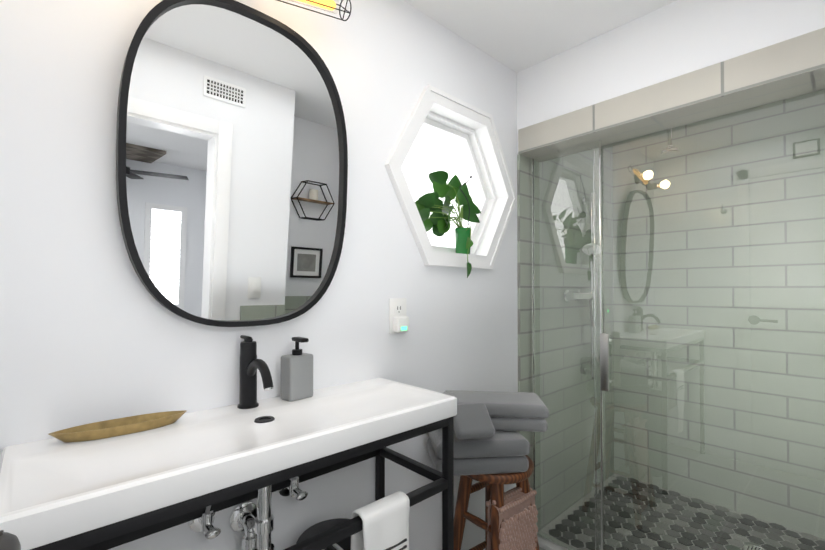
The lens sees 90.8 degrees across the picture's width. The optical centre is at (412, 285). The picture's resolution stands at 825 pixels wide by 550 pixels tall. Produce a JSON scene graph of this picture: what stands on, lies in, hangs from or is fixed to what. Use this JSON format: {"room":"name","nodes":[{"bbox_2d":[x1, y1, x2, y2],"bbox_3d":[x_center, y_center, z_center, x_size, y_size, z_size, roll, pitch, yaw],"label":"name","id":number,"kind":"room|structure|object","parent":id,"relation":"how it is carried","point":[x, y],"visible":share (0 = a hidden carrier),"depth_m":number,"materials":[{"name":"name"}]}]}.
{"room":"bathroom","nodes":[
{"label":"bathroom","id":0,"kind":"room"},
{"bbox_2d":[0,530,20,549],"bbox_3d":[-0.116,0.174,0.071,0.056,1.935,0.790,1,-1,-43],"label":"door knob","id":1,"kind":"structure","parent":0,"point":[9,541],"depth_m":0.30,"materials":[{"name":"grey metal"}]},
{"bbox_2d":[0,0,517,549],"bbox_3d":[0.192,0.097,1.673,2.960,2.128,0.140,1,-1,-43],"label":"wall","id":2,"kind":"structure","parent":0,"point":[92,330],"depth_m":0.98,"materials":[{"name":"white paint"}]},
{"bbox_2d":[116,0,347,326],"bbox_3d":[-0.394,-0.279,0.995,0.536,0.761,0.070,1,-1,-43],"label":"mirror","id":3,"kind":"object","parent":2,"relation":"attached to","point":[231,163],"visible":1,"depth_m":0.96,"materials":[{"name":"black metal"}]},
{"bbox_2d":[277,0,351,20],"bbox_3d":[-0.437,-0.750,0.932,0.644,0.147,0.113,1,-1,-43],"label":"sconce","id":4,"kind":"object","parent":2,"relation":"attached to","point":[329,4],"visible":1,"depth_m":1.08,"materials":[{"name":"brown metal"}]},
{"bbox_2d":[389,298,408,333],"bbox_3d":[-0.039,0.102,1.342,0.074,0.116,0.034,1,-1,-43],"label":"electrical outlet","id":5,"kind":"object","parent":2,"relation":"attached to","point":[398,320],"visible":1,"depth_m":1.33,"materials":[{"name":"white plastic"}]},
{"bbox_2d":[384,85,516,277],"bbox_3d":[0.158,-0.365,1.594,0.736,0.681,0.216,1,-1,-43],"label":"window","id":6,"kind":"structure","parent":2,"relation":"in","point":[471,129],"depth_m":1.60,"materials":[{"name":"white paint"}]},
{"bbox_2d":[404,0,676,72],"bbox_3d":[1.339,-1.022,-0.343,4.300,0.060,4.800,1,-1,-43],"label":"ceiling","id":7,"kind":"structure","parent":0,"point":[516,36],"depth_m":1.50,"materials":[{"name":"white paint"}]},
{"bbox_2d":[517,0,824,152],"bbox_3d":[0.991,-0.788,1.405,0.160,0.366,1.352,1,-1,-43],"label":"wall","id":8,"kind":"structure","parent":0,"point":[677,38],"depth_m":1.43,"materials":[{"name":"white paint"}]},
{"bbox_3d":[1.339,1.166,-0.369,4.300,0.060,4.800,1,-1,-43],"label":"floor","id":9,"kind":"structure","parent":0,"visible":0},
{"bbox_2d":[0,335,456,549],"bbox_3d":[-0.308,0.637,0.894,0.859,1.028,0.344,1,-1,-43],"label":"bathroom vanity","id":10,"kind":"object","parent":9,"relation":"on","point":[106,484],"visible":0.98,"depth_m":0.81,"materials":[{"name":"white ceramic"}]},
{"bbox_2d":[48,410,185,442],"bbox_3d":[-0.572,0.280,0.805,0.224,0.020,0.062,1,-1,-43],"label":"brass tray","id":11,"kind":"object","parent":10,"relation":"on","point":[126,429],"depth_m":0.80,"materials":[{"name":"brown wood"}]},
{"bbox_2d":[237,335,272,408],"bbox_3d":[-0.370,0.208,0.953,0.048,0.168,0.180,1,-1,-43],"label":"faucet","id":12,"kind":"object","parent":10,"relation":"on","point":[249,363],"depth_m":0.96,"materials":[{"name":"black metal"}]},
{"bbox_2d":[280,337,312,401],"bbox_3d":[-0.295,0.214,1.051,0.076,0.158,0.070,1,-1,-43],"label":"soap dispenser","id":13,"kind":"object","parent":10,"relation":"on","point":[296,367],"depth_m":1.03,"materials":[{"name":"grey ceramic"}]},
{"bbox_2d":[351,491,409,549],"bbox_3d":[-0.070,0.671,0.917,0.132,0.362,0.054,1,-1,-43],"label":"hand towel","id":14,"kind":"object","parent":10,"relation":"hanging from","point":[381,524],"depth_m":0.90,"materials":[{"name":"white fabric"}]},
{"bbox_2d":[296,518,350,549],"bbox_3d":[-0.193,0.891,1.011,0.190,0.522,0.190,1,-1,-43],"label":"trash can","id":15,"kind":"object","parent":9,"relation":"on","point":[320,527],"visible":0.29,"depth_m":1.09,"materials":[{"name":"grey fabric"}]},
{"bbox_2d":[426,390,548,549],"bbox_3d":[0.243,0.769,1.392,0.446,0.781,0.385,1,-1,-43],"label":"stool","id":16,"kind":"object","parent":9,"relation":"on","point":[491,448],"visible":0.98,"depth_m":1.29,"materials":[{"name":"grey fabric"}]},
{"bbox_2d":[538,537,562,549],"bbox_3d":[0.999,1.146,1.388,0.080,0.022,1.326,1,-1,-43],"label":"shower curb","id":17,"kind":"object","parent":9,"relation":"on","point":[544,544],"depth_m":1.79,"materials":[{"name":"stone"}]},
{"bbox_2d":[529,90,824,549],"bbox_3d":[0.988,0.269,1.390,0.076,1.731,1.326,1,-1,-43],"label":"glass","id":18,"kind":"object","parent":17,"relation":"on","point":[604,370],"visible":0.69,"depth_m":1.50,"materials":[{"name":"clear glass"}]},
{"bbox_2d":[540,473,824,549],"bbox_3d":[1.367,1.155,1.727,0.918,0.011,1.326,1,-1,-43],"label":"mosaic shower floor","id":19,"kind":"structure","parent":9,"relation":"on","point":[689,532],"depth_m":1.96,"materials":[{"name":"grey tile"}]},
{"label":"outside","id":20,"kind":"structure","parent":0,"visible":0},
{"bbox_2d":[402,127,478,247],"bbox_3d":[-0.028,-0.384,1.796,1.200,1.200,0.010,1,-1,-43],"label":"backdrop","id":21,"kind":"structure","parent":20,"point":[411,169],"depth_m":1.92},
{"bbox_3d":[1.852,0.101,2.004,0.128,2.128,1.620,1,-1,-43],"label":"wall","id":22,"kind":"structure","parent":0,"visible":0},
{"bbox_2d":[517,27,824,538],"bbox_3d":[1.320,0.097,1.697,1.070,2.127,1.352,1,-1,-43],"label":"cladding","id":23,"kind":"object","parent":22,"relation":"attached to","point":[774,74],"visible":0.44,"depth_m":2.06,"materials":[{"name":"white tile"}]},
{"bbox_2d":[563,128,678,378],"bbox_3d":[1.058,-0.226,2.031,0.371,1.472,0.484,1,-1,-43],"label":"shower fixture","id":24,"kind":"object","parent":23,"relation":"attached to","point":[591,292],"depth_m":2.21,"materials":[{"name":"silver metal"}]}
]}

